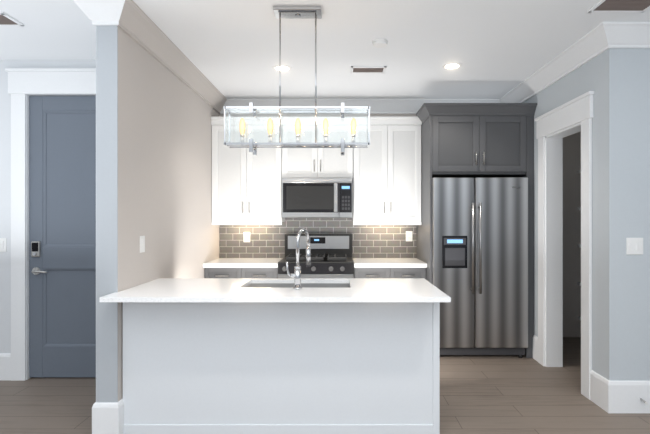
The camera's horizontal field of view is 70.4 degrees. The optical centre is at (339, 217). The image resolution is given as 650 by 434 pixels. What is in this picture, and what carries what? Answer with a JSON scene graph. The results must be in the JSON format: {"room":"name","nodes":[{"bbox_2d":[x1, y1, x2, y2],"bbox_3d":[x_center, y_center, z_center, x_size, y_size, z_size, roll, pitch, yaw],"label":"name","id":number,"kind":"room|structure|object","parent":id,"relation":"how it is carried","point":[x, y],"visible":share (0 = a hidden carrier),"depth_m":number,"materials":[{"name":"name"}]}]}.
{"room":"kitchen","nodes":[
{"label":"kitchen","id":0,"kind":"room"},
{"bbox_2d":[0,60,95,352],"bbox_3d":[-3.000,0.020,3.920,3.000,2.680,0.130,0,0,0],"label":"wall","id":1,"kind":"structure","parent":0,"point":[5,219],"depth_m":3.85,"materials":[{"name":"grey paint"}]},
{"bbox_2d":[0,238,6,251],"bbox_3d":[-2.830,0.230,3.849,0.075,0.115,0.010,0,0,0],"label":"light switch","id":2,"kind":"object","parent":1,"relation":"attached to","point":[3,244],"visible":1,"depth_m":3.85,"materials":[{"name":"white plastic"}]},
{"bbox_2d":[0,353,10,379],"bbox_3d":[-3.623,1.249,3.847,1.755,0.222,0.016,0,0,0],"label":"baseboard","id":3,"kind":"structure","parent":1,"relation":"attached to","point":[5,358],"depth_m":3.84,"materials":[{"name":"white wood"}]},
{"bbox_2d":[5,68,95,380],"bbox_3d":[-2.168,0.060,3.835,1.224,2.600,0.040,0,0,0],"label":"door frame","id":4,"kind":"structure","parent":1,"relation":"attached to","point":[22,82],"depth_m":3.83,"materials":[{"name":"white wood"}]},
{"bbox_2d":[29,96,95,376],"bbox_3d":[-2.168,0.161,3.869,0.906,2.374,0.106,0,0,0],"label":"entry door","id":5,"kind":"structure","parent":1,"relation":"in","point":[62,236],"depth_m":3.89,"materials":[{"name":"wood"}]},
{"bbox_2d":[96,26,219,401],"bbox_3d":[-1.436,0.020,4.030,0.132,2.680,2.400,0,0,0],"label":"wall","id":6,"kind":"structure","parent":0,"point":[153,153],"depth_m":3.17,"materials":[{"name":"grey paint"}]},
{"bbox_2d":[72,0,111,26],"bbox_3d":[-1.550,-1.250,3.287,0.120,0.140,1.135,0,0,0],"label":"crown molding","id":7,"kind":"structure","parent":6,"relation":"attached to","point":[93,9],"depth_m":2.77,"materials":[{"name":"white wood"}]},
{"bbox_2d":[92,399,123,433],"bbox_3d":[-1.516,1.249,3.334,0.028,0.222,1.041,0,0,0],"label":"baseboard","id":8,"kind":"structure","parent":6,"relation":"attached to","point":[105,415],"depth_m":2.81,"materials":[{"name":"white wood"}]},
{"bbox_2d":[140,236,144,252],"bbox_3d":[-1.364,0.184,3.180,0.010,0.115,0.075,0,0,0],"label":"light switch","id":9,"kind":"object","parent":6,"relation":"attached to","point":[142,243],"visible":1,"depth_m":3.17,"materials":[{"name":"white plastic"}]},
{"bbox_2d":[104,0,227,111],"bbox_3d":[-1.315,-1.250,3.920,0.110,0.140,2.400,0,0,0],"label":"crown molding","id":10,"kind":"structure","parent":6,"relation":"attached to","point":[135,22],"depth_m":3.34,"materials":[{"name":"white wood"}]},
{"bbox_2d":[0,337,649,433],"bbox_3d":[-0.250,1.390,1.385,8.700,0.060,8.170,0,0,0],"label":"floor","id":11,"kind":"structure","parent":0,"point":[497,394],"depth_m":3.38,"materials":[{"name":"brown wood"}]},
{"bbox_2d":[203,258,282,277],"bbox_3d":[-0.995,0.910,4.902,0.746,0.900,0.633,0,0,0],"label":"base cabinet","id":12,"kind":"object","parent":11,"relation":"on","point":[242,268],"visible":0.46,"depth_m":4.63,"materials":[{"name":"grey wood"}]},
{"bbox_2d":[123,302,439,433],"bbox_3d":[-0.372,0.923,3.168,1.992,0.873,0.585,0,0,0],"label":"kitchen island","id":13,"kind":"object","parent":11,"relation":"on","point":[278,356],"depth_m":2.88,"materials":[{"name":"white wood"}]},
{"bbox_2d":[103,278,450,301],"bbox_3d":[-0.366,0.474,3.059,2.004,0.027,0.834,0,0,0],"label":"island countertop","id":14,"kind":"structure","parent":13,"relation":"on","point":[161,289],"depth_m":2.86,"materials":[{"name":"white stone"}]},
{"bbox_2d":[286,229,310,289],"bbox_3d":[-0.274,0.266,3.028,0.151,0.386,0.206,0,0,0],"label":"faucet","id":15,"kind":"object","parent":14,"relation":"on","point":[297,274],"visible":1,"depth_m":2.95,"materials":[{"name":"silver metal"}]},
{"bbox_2d":[247,282,350,285],"bbox_3d":[-0.295,0.590,3.210,0.754,0.229,0.404,0,0,0],"label":"sink","id":16,"kind":"object","parent":14,"relation":"in","point":[248,283],"depth_m":3.40,"materials":[{"name":"silver metal"}]},
{"bbox_2d":[278,234,353,277],"bbox_3d":[-0.240,0.772,4.862,0.754,1.175,0.706,0,0,0],"label":"range","id":17,"kind":"object","parent":11,"relation":"on","point":[331,255],"visible":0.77,"depth_m":4.83,"materials":[{"name":"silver metal"}]},
{"bbox_2d":[353,258,426,278],"bbox_3d":[0.505,0.910,4.902,0.726,0.900,0.633,0,0,0],"label":"base cabinet","id":18,"kind":"object","parent":11,"relation":"on","point":[389,267],"visible":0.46,"depth_m":4.63,"materials":[{"name":"grey wood"}]},
{"bbox_2d":[416,103,536,357],"bbox_3d":[1.339,0.135,4.803,1.079,2.450,0.850,0,0,0],"label":"surround","id":19,"kind":"object","parent":11,"relation":"on","point":[474,140],"visible":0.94,"depth_m":4.45,"materials":[{"name":"grey wood"}]},
{"bbox_2d":[432,177,527,357],"bbox_3d":[1.348,0.487,4.766,0.910,1.745,0.867,0,0,0],"label":"refrigerator","id":20,"kind":"object","parent":11,"relation":"on","point":[480,251],"visible":0.81,"depth_m":4.40,"materials":[{"name":"silver metal"}]},
{"bbox_2d":[0,0,649,98],"bbox_3d":[-0.250,-1.350,1.385,8.700,0.060,8.170,0,0,0],"label":"ceiling","id":21,"kind":"structure","parent":0,"point":[496,49],"depth_m":3.43,"materials":[{"name":"white paint"}]},
{"bbox_2d":[0,12,23,25],"bbox_3d":[-2.340,-1.314,3.050,0.360,0.012,0.200,0,0,0],"label":"ceiling vent","id":22,"kind":"object","parent":21,"relation":"in","point":[6,19],"visible":1,"depth_m":3.08,"materials":[{"name":"grey plastic"}]},
{"bbox_2d":[273,65,291,71],"bbox_3d":[-0.510,-1.316,4.060,0.170,0.007,0.170,0,0,0],"label":"recessed light","id":23,"kind":"object","parent":21,"relation":"in","point":[284,68],"visible":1,"depth_m":4.05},
{"bbox_2d":[224,6,369,154],"bbox_3d":[-0.268,-0.862,2.930,0.913,0.914,0.148,0,0,0],"label":"chandelier","id":24,"kind":"object","parent":21,"relation":"hanging from","point":[297,12],"visible":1,"depth_m":2.92,"materials":[{"name":"silver metal"}]},
{"bbox_2d":[350,66,385,72],"bbox_3d":[0.250,-1.314,4.090,0.310,0.012,0.170,0,0,0],"label":"ceiling vent","id":25,"kind":"object","parent":21,"relation":"in","point":[368,69],"visible":1,"depth_m":4.07,"materials":[{"name":"grey plastic"}]},
{"bbox_2d":[372,39,387,47],"bbox_3d":[0.300,-1.305,3.450,0.116,0.030,0.116,0,0,0],"label":"smoke detector","id":26,"kind":"object","parent":21,"relation":"attached to","point":[379,43],"visible":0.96,"depth_m":3.42,"materials":[{"name":"white plastic"}]},
{"bbox_2d":[442,62,461,69],"bbox_3d":[0.975,-1.316,4.000,0.170,0.007,0.170,0,0,0],"label":"recessed light","id":27,"kind":"object","parent":21,"relation":"in","point":[450,66],"visible":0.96,"depth_m":4.00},
{"bbox_2d":[587,0,649,12],"bbox_3d":[1.760,-1.314,2.840,0.360,0.012,0.200,0,0,0],"label":"ceiling vent","id":28,"kind":"object","parent":21,"relation":"in","point":[621,6],"visible":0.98,"depth_m":2.86,"materials":[{"name":"grey plastic"}]},
{"bbox_2d":[220,114,580,336],"bbox_3d":[0.760,0.020,5.300,4.520,2.680,0.140,0,0,0],"label":"wall","id":29,"kind":"structure","parent":0,"point":[571,233],"depth_m":5.23,"materials":[{"name":"grey paint"}]},
{"bbox_2d":[211,120,286,223],"bbox_3d":[-0.963,-0.495,5.056,0.810,1.090,0.323,0,0,0],"label":"upper cabinet","id":30,"kind":"object","parent":29,"relation":"attached to","point":[247,187],"depth_m":4.91,"materials":[{"name":"white wood"}]},
{"bbox_2d":[219,217,416,257],"bbox_3d":[-0.250,0.222,5.225,2.238,0.474,0.008,0,0,0],"label":"tile backsplash","id":31,"kind":"structure","parent":29,"relation":"attached to","point":[368,241],"depth_m":5.22,"materials":[{"name":"grey tile"}]},
{"bbox_2d":[243,232,249,241],"bbox_3d":[-1.057,0.223,5.216,0.075,0.115,0.008,0,0,0],"label":"outlet","id":32,"kind":"object","parent":31,"relation":"attached to","point":[246,236],"visible":1,"depth_m":5.21,"materials":[{"name":"white plastic"}]},
{"bbox_2d":[406,231,411,240],"bbox_3d":[0.784,0.213,5.216,0.075,0.115,0.008,0,0,0],"label":"outlet","id":33,"kind":"object","parent":31,"relation":"attached to","point":[408,235],"visible":1,"depth_m":5.21,"materials":[{"name":"white plastic"}]},
{"bbox_2d":[287,120,354,179],"bbox_3d":[-0.240,-0.730,5.056,0.758,0.620,0.323,0,0,0],"label":"upper cabinet","id":34,"kind":"object","parent":29,"relation":"attached to","point":[301,162],"depth_m":4.91,"materials":[{"name":"white wood"}]},
{"bbox_2d":[282,178,352,217],"bbox_3d":[-0.240,-0.205,5.021,0.744,0.420,0.394,0,0,0],"label":"microwave","id":35,"kind":"object","parent":34,"relation":"attached to","point":[317,197],"visible":1,"depth_m":4.83,"materials":[{"name":"silver metal"}]},
{"bbox_2d":[218,99,495,113],"bbox_3d":[0.255,-1.250,5.175,3.250,0.140,0.110,0,0,0],"label":"crown molding","id":36,"kind":"structure","parent":29,"relation":"attached to","point":[377,106],"depth_m":5.14,"materials":[{"name":"white wood"}]},
{"bbox_2d":[353,120,421,223],"bbox_3d":[0.473,-0.495,5.056,0.790,1.090,0.323,0,0,0],"label":"upper cabinet","id":37,"kind":"object","parent":29,"relation":"attached to","point":[383,170],"depth_m":4.91,"materials":[{"name":"white wood"}]},
{"bbox_2d":[523,56,597,372],"bbox_3d":[1.950,0.020,4.290,0.140,2.680,1.880,0,0,0],"label":"wall","id":38,"kind":"structure","parent":0,"point":[579,81],"depth_m":3.57,"materials":[{"name":"grey paint"}]},
{"bbox_2d":[496,33,602,102],"bbox_3d":[1.825,-1.250,4.175,0.110,0.140,1.890,0,0,0],"label":"crown molding","id":39,"kind":"structure","parent":38,"relation":"attached to","point":[576,55],"depth_m":3.93,"materials":[{"name":"white wood"}]},
{"bbox_2d":[534,91,594,399],"bbox_3d":[1.933,0.213,3.875,0.185,2.295,0.960,0,0,0],"label":"door frame","id":40,"kind":"structure","parent":38,"relation":"attached to","point":[555,126],"depth_m":4.18,"materials":[{"name":"white wood"}]},
{"bbox_2d":[598,48,649,380],"bbox_3d":[2.940,0.020,3.280,2.120,2.680,0.140,0,0,0],"label":"wall","id":41,"kind":"structure","parent":0,"point":[623,205],"depth_m":3.21,"materials":[{"name":"grey paint"}]},
{"bbox_2d":[588,22,649,51],"bbox_3d":[2.885,-1.250,3.155,2.230,0.140,0.110,0,0,0],"label":"crown molding","id":42,"kind":"structure","parent":41,"relation":"attached to","point":[606,35],"depth_m":3.17,"materials":[{"name":"white wood"}]},
{"bbox_2d":[605,379,649,412],"bbox_3d":[2.932,1.249,3.202,2.136,0.222,0.016,0,0,0],"label":"baseboard","id":43,"kind":"structure","parent":41,"relation":"attached to","point":[607,395],"depth_m":3.19,"materials":[{"name":"white wood"}]},
{"bbox_2d":[626,238,642,254],"bbox_3d":[2.055,0.200,3.204,0.118,0.118,0.010,0,0,0],"label":"light switch","id":44,"kind":"object","parent":41,"relation":"attached to","point":[634,246],"visible":1,"depth_m":3.20,"materials":[{"name":"white plastic"}]},
{"bbox_3d":[2.970,0.020,4.290,0.100,2.680,1.880,0,0,0],"label":"wall","id":45,"kind":"structure","parent":0,"visible":0},
{"bbox_2d":[578,170,580,320],"bbox_3d":[2.809,0.310,4.290,0.218,1.696,1.876,0,0,0],"label":"pantry shelves","id":46,"kind":"object","parent":45,"relation":"attached to","point":[579,245],"visible":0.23,"depth_m":5.19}
]}

